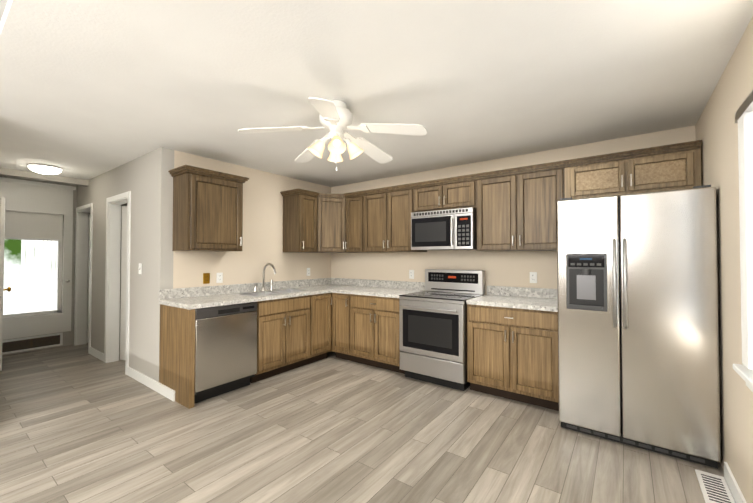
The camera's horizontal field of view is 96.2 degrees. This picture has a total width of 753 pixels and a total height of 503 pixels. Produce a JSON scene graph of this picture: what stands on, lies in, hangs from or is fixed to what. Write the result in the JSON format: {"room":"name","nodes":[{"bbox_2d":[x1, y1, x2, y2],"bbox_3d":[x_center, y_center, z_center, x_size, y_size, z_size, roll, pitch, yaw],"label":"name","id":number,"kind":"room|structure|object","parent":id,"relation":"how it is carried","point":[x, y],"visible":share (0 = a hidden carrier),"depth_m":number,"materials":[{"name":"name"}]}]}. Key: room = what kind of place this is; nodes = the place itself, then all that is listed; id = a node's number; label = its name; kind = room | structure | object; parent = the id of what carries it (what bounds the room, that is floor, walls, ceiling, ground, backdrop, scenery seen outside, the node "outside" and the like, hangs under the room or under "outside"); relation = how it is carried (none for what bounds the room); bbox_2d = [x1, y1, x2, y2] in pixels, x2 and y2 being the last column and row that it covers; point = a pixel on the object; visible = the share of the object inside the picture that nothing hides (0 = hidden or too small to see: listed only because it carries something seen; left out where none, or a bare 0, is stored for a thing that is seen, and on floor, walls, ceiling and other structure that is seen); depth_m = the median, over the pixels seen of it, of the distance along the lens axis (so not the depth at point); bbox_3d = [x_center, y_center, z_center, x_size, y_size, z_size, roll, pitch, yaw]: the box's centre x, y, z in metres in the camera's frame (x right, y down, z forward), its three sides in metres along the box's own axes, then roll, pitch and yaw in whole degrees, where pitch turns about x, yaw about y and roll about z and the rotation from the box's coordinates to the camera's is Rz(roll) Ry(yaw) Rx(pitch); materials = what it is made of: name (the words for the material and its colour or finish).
{"room":"kitchen","nodes":[
{"label":"kitchen","id":0,"kind":"room"},
{"bbox_2d":[0,0,7,21],"bbox_3d":[-2.374,-1.380,2.118,7.505,0.500,0.100,-1,-1,36],"label":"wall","id":1,"kind":"structure","parent":0,"point":[3,3],"depth_m":1.64,"materials":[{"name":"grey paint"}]},
{"bbox_2d":[0,175,89,355],"bbox_3d":[-5.650,-0.100,3.876,0.120,3.000,6.020,-1,-1,36],"label":"wall","id":2,"kind":"structure","parent":0,"point":[68,338],"depth_m":5.14,"materials":[{"name":"grey paint"}]},
{"bbox_2d":[2,332,62,354],"bbox_3d":[-4.881,1.300,4.777,0.017,0.190,0.660,-1,-1,36],"label":"air vent","id":3,"kind":"object","parent":2,"relation":"in","point":[29,343],"visible":1,"depth_m":4.78,"materials":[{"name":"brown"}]},
{"bbox_2d":[0,177,75,339],"bbox_3d":[-4.933,0.209,4.734,0.190,2.410,1.060,-1,-1,36],"label":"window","id":4,"kind":"structure","parent":2,"relation":"in","point":[30,196],"depth_m":4.91,"materials":[{"name":"white wood"}]},
{"bbox_2d":[0,198,10,370],"bbox_3d":[-4.695,0.384,4.171,0.800,2.018,0.179,-1,-1,36],"label":"hall door","id":5,"kind":"structure","parent":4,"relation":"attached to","point":[2,221],"depth_m":3.94,"materials":[{"name":"white wood"}]},
{"bbox_2d":[4,210,62,240],"bbox_3d":[-4.923,-0.399,4.812,0.016,0.468,0.670,-1,-1,36],"label":"blinds","id":6,"kind":"object","parent":4,"relation":"attached to","point":[29,226],"visible":0.91,"depth_m":4.82,"materials":[{"name":"white fabric"}]},
{"bbox_2d":[20,240,57,312],"bbox_3d":[-4.923,0.143,4.954,0.040,1.530,0.404,-1,-1,36],"label":"curtain","id":7,"kind":"object","parent":4,"relation":"hanging from","point":[49,291],"visible":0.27,"depth_m":4.93,"materials":[{"name":"white fabric"}]},
{"bbox_2d":[119,203,126,353],"bbox_3d":[-3.303,0.199,5.047,0.100,2.440,1.100,-1,-1,36],"label":"wall","id":8,"kind":"structure","parent":0,"point":[120,273],"depth_m":4.66,"materials":[{"name":"grey paint"}]},
{"bbox_2d":[77,147,173,381],"bbox_3d":[-3.396,0.188,4.357,3.170,2.440,0.120,-1,-1,36],"label":"wall","id":9,"kind":"structure","parent":0,"point":[146,180],"depth_m":3.64,"materials":[{"name":"grey paint"}]},
{"bbox_2d":[87,214,89,342],"bbox_3d":[-4.231,0.420,5.449,0.178,1.988,0.640,-1,-1,36],"label":"hall door","id":10,"kind":"structure","parent":9,"relation":"in","point":[88,279],"depth_m":5.22,"materials":[{"name":"white wood"}]},
{"bbox_2d":[90,347,103,361],"bbox_3d":[-3.705,1.363,4.483,0.620,0.095,0.013,-1,-1,36],"label":"baseboard","id":11,"kind":"structure","parent":9,"relation":"attached to","point":[94,352],"depth_m":4.46,"materials":[{"name":"white wood"}]},
{"bbox_2d":[120,206,126,359],"bbox_3d":[-2.989,0.401,4.309,0.618,1.988,0.281,-1,-1,36],"label":"hall door","id":12,"kind":"structure","parent":9,"relation":"in","point":[123,286],"depth_m":4.36,"materials":[{"name":"white wood"}]},
{"bbox_2d":[138,263,141,273],"bbox_3d":[-2.565,0.186,3.655,0.072,0.116,0.018,-1,-1,36],"label":"light switch","id":13,"kind":"object","parent":9,"relation":"attached to","point":[140,268],"visible":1,"depth_m":3.65,"materials":[{"name":"white plastic"}]},
{"bbox_2d":[127,367,174,401],"bbox_3d":[-2.341,1.346,3.476,1.170,0.095,0.014,-1,-1,36],"label":"baseboard","id":14,"kind":"structure","parent":9,"relation":"attached to","point":[159,388],"depth_m":3.41,"materials":[{"name":"white wood"}]},
{"bbox_2d":[173,150,330,288],"bbox_3d":[-1.450,0.189,4.424,0.120,2.440,2.300,-1,-1,36],"label":"wall","id":15,"kind":"structure","parent":0,"point":[262,239],"depth_m":4.24,"materials":[{"name":"beige paint"}]},
{"bbox_2d":[203,273,209,283],"bbox_3d":[-1.878,0.297,3.732,0.008,0.116,0.072,-1,-1,36],"label":"outlet","id":16,"kind":"object","parent":15,"relation":"attached to","point":[206,278],"visible":1,"depth_m":3.73,"materials":[{"name":"gold metal"}]},
{"bbox_2d":[172,168,243,251],"bbox_3d":[-1.776,-0.395,3.593,0.346,0.781,0.580,-1,-1,36],"label":"upper cabinet","id":17,"kind":"object","parent":15,"relation":"attached to","point":[207,206],"depth_m":3.43,"materials":[{"name":"brown wood"}]},
{"bbox_2d":[216,273,222,282],"bbox_3d":[-1.789,0.299,3.852,0.008,0.116,0.072,-1,-1,36],"label":"outlet","id":18,"kind":"object","parent":15,"relation":"attached to","point":[219,277],"visible":1,"depth_m":3.85,"materials":[{"name":"white plastic"}]},
{"bbox_2d":[280,192,315,251],"bbox_3d":[-1.006,-0.378,4.604,0.383,0.781,0.362,-1,-1,36],"label":"upper cabinet","id":19,"kind":"object","parent":15,"relation":"attached to","point":[299,208],"depth_m":4.48,"materials":[{"name":"brown wood"}]},
{"bbox_2d":[0,343,733,502],"bbox_3d":[-2.324,1.396,2.140,7.505,0.050,7.220,-1,-1,36],"label":"floor","id":20,"kind":"structure","parent":0,"point":[79,424],"depth_m":2.38,"materials":[{"name":"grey wood"}]},
{"bbox_2d":[194,302,256,403],"bbox_3d":[-1.667,0.960,3.441,0.604,0.866,0.626,-1,-1,36],"label":"dishwasher","id":21,"kind":"object","parent":20,"relation":"on","point":[225,348],"visible":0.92,"depth_m":3.23,"materials":[{"name":"grey metal"}]},
{"bbox_2d":[250,301,314,382],"bbox_3d":[-1.239,1.045,4.048,0.610,0.715,0.850,-1,-1,36],"label":"base cabinet","id":22,"kind":"object","parent":20,"relation":"on","point":[285,333],"depth_m":3.81,"materials":[{"name":"brown wood"}]},
{"bbox_2d":[283,293,330,361],"bbox_3d":[-0.893,0.975,4.471,0.665,0.870,0.321,-1,-1,36],"label":"base cabinet","id":23,"kind":"object","parent":20,"relation":"on","point":[322,302],"depth_m":4.28,"materials":[{"name":"brown wood"}]},
{"bbox_2d":[331,293,404,373],"bbox_3d":[0.001,0.973,4.331,1.090,0.870,0.665,-1,-1,36],"label":"base cabinet","id":24,"kind":"object","parent":20,"relation":"on","point":[364,329],"depth_m":4.09,"materials":[{"name":"brown wood"}]},
{"bbox_2d":[159,263,346,309],"bbox_3d":[-1.175,0.408,4.133,0.660,0.531,2.429,-1,-1,36],"label":"countertop","id":25,"kind":"structure","parent":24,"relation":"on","point":[190,298],"depth_m":3.80,"materials":[{"name":"stone"}]},
{"bbox_2d":[254,263,275,291],"bbox_3d":[-1.308,0.314,4.108,0.269,0.345,0.275,-1,-1,36],"label":"faucet","id":26,"kind":"object","parent":25,"relation":"on","point":[263,289],"depth_m":4.16,"materials":[{"name":"silver metal"}]},
{"bbox_2d":[232,288,312,296],"bbox_3d":[-1.242,0.579,4.052,0.480,0.186,0.830,-1,-1,36],"label":"sink","id":27,"kind":"object","parent":25,"relation":"in","point":[263,292],"depth_m":4.07,"materials":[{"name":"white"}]},
{"bbox_2d":[331,279,424,297],"bbox_3d":[0.033,0.465,4.341,1.032,0.140,0.659,-1,-1,36],"label":"countertop","id":28,"kind":"structure","parent":24,"relation":"on","point":[380,288],"depth_m":4.48,"materials":[{"name":"stone"}]},
{"bbox_2d":[399,269,484,390],"bbox_3d":[0.723,0.805,3.754,0.752,1.185,0.708,-1,-1,36],"label":"range","id":29,"kind":"object","parent":20,"relation":"on","point":[432,336],"visible":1,"depth_m":3.55,"materials":[{"name":"silver metal"}]},
{"bbox_2d":[467,304,558,410],"bbox_3d":[1.401,0.956,3.331,0.830,0.870,0.610,-1,-1,36],"label":"base cabinet","id":30,"kind":"object","parent":20,"relation":"on","point":[512,353],"depth_m":3.07,"materials":[{"name":"brown wood"}]},
{"bbox_2d":[466,286,557,311],"bbox_3d":[1.407,0.449,3.342,0.827,0.140,0.632,-1,-1,36],"label":"countertop","id":31,"kind":"structure","parent":30,"relation":"on","point":[541,299],"depth_m":3.41,"materials":[{"name":"stone"}]},
{"bbox_2d":[557,185,720,468],"bbox_3d":[2.003,0.479,2.682,0.896,1.794,0.900,-1,-1,36],"label":"refrigerator","id":32,"kind":"object","parent":20,"relation":"on","point":[638,326],"visible":1,"depth_m":2.33,"materials":[{"name":"grey metal"}]},
{"bbox_2d":[695,469,734,502],"bbox_3d":[1.938,1.361,1.932,0.128,0.014,0.350,-1,-1,36],"label":"floor vent","id":33,"kind":"object","parent":20,"relation":"in","point":[714,488],"visible":1,"depth_m":1.93,"materials":[{"name":"white metal"}]},
{"bbox_2d":[0,0,752,186],"bbox_3d":[-1.291,-1.075,3.579,7.505,0.060,3.745,-1,-1,36],"label":"ceiling","id":34,"kind":"structure","parent":0,"point":[90,89],"depth_m":2.07,"materials":[{"name":"paint"}]},
{"bbox_2d":[0,167,88,186],"bbox_3d":[-4.496,-0.991,4.428,0.100,0.080,1.105,-1,-1,36],"label":"beam","id":35,"kind":"structure","parent":34,"relation":"attached to","point":[38,176],"depth_m":4.46,"materials":[{"name":"grey paint"}]},
{"bbox_2d":[27,163,62,174],"bbox_3d":[-4.040,-0.990,4.119,0.310,0.090,0.310,-1,-1,36],"label":"light","id":36,"kind":"object","parent":34,"relation":"attached to","point":[46,169],"visible":1,"depth_m":4.04,"materials":[{"name":"white glass"}]},
{"bbox_2d":[238,97,426,170],"bbox_3d":[-0.260,-0.818,2.481,1.266,0.490,1.214,-1,-1,36],"label":"ceiling fan","id":37,"kind":"object","parent":34,"relation":"hanging from","point":[336,118],"visible":1,"depth_m":2.37,"materials":[{"name":"white plastic"}]},
{"bbox_2d":[331,125,695,294],"bbox_3d":[1.012,0.184,4.110,4.455,2.440,0.120,-1,-1,36],"label":"wall","id":38,"kind":"structure","parent":0,"point":[509,268],"depth_m":3.86,"materials":[{"name":"beige paint"}]},
{"bbox_2d":[316,192,347,252],"bbox_3d":[-0.648,-0.375,4.850,0.668,0.783,0.668,-1,-1,36],"label":"upper cabinet","id":39,"kind":"object","parent":38,"relation":"attached to","point":[331,209],"depth_m":4.65,"materials":[{"name":"brown wood"}]},
{"bbox_2d":[348,192,367,251],"bbox_3d":[-0.206,-0.376,4.701,0.428,0.781,0.383,-1,-1,36],"label":"upper cabinet","id":40,"kind":"object","parent":38,"relation":"attached to","point":[357,201],"depth_m":4.55,"materials":[{"name":"brown wood"}]},
{"bbox_2d":[368,184,426,251],"bbox_3d":[0.209,-0.381,4.418,0.832,0.781,0.346,-1,-1,36],"label":"upper cabinet","id":41,"kind":"object","parent":38,"relation":"attached to","point":[389,209],"depth_m":4.23,"materials":[{"name":"brown wood"}]},
{"bbox_2d":[409,270,413,278],"bbox_3d":[0.460,0.299,4.433,0.072,0.116,0.008,-1,-1,36],"label":"electrical outlet","id":42,"kind":"object","parent":38,"relation":"attached to","point":[411,274],"visible":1,"depth_m":4.43,"materials":[{"name":"white plastic"}]},
{"bbox_2d":[412,176,475,211],"bbox_3d":[0.849,-0.622,3.949,0.760,0.315,0.346,-1,-1,36],"label":"upper cabinet","id":43,"kind":"object","parent":38,"relation":"attached to","point":[441,194],"depth_m":3.79,"materials":[{"name":"brown wood"}]},
{"bbox_2d":[411,207,476,249],"bbox_3d":[0.813,-0.239,3.893,0.748,0.438,0.464,-1,-1,36],"label":"microwave","id":44,"kind":"object","parent":43,"relation":"attached to","point":[450,229],"visible":1,"depth_m":3.71,"materials":[{"name":"silver metal"}]},
{"bbox_2d":[476,164,567,250],"bbox_3d":[1.489,-0.397,3.473,0.830,0.781,0.346,-1,-1,36],"label":"upper cabinet","id":45,"kind":"object","parent":38,"relation":"attached to","point":[516,209],"depth_m":3.32,"materials":[{"name":"brown wood"}]},
{"bbox_2d":[530,272,536,282],"bbox_3d":[1.651,0.274,3.554,0.072,0.116,0.008,-1,-1,36],"label":"electrical outlet","id":46,"kind":"object","parent":38,"relation":"attached to","point":[533,277],"visible":1,"depth_m":3.55,"materials":[{"name":"white plastic"}]},
{"bbox_2d":[564,144,701,198],"bbox_3d":[2.190,-0.636,2.959,0.913,0.320,0.346,-1,-1,36],"label":"upper cabinet","id":47,"kind":"object","parent":38,"relation":"attached to","point":[661,169],"depth_m":2.78,"materials":[{"name":"brown wood"}]},
{"bbox_2d":[695,17,752,502],"bbox_3d":[0.640,-0.166,-0.036,0.120,3.000,7.000,-1,-1,36],"label":"wall","id":48,"kind":"structure","parent":0,"point":[716,129],"depth_m":1.93,"materials":[{"name":"beige paint"}]},
{"bbox_2d":[724,462,746,502],"bbox_3d":[0.310,1.281,-0.395,0.013,0.095,6.070,-1,-1,36],"label":"baseboard","id":49,"kind":"structure","parent":48,"relation":"attached to","point":[735,491],"depth_m":1.88,"materials":[{"name":"white wood"}]},
{"bbox_2d":[733,90,752,391],"bbox_3d":[1.296,-0.026,0.895,0.175,1.332,1.880,-1,-1,36],"label":"window","id":50,"kind":"structure","parent":48,"relation":"in","point":[744,121],"depth_m":1.53,"materials":[{"name":"white"}]},
{"label":"outside","id":51,"kind":"structure","parent":0,"visible":0},
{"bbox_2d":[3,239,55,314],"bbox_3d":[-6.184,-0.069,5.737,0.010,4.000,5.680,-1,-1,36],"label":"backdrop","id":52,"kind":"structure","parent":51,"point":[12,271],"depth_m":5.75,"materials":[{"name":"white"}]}
]}

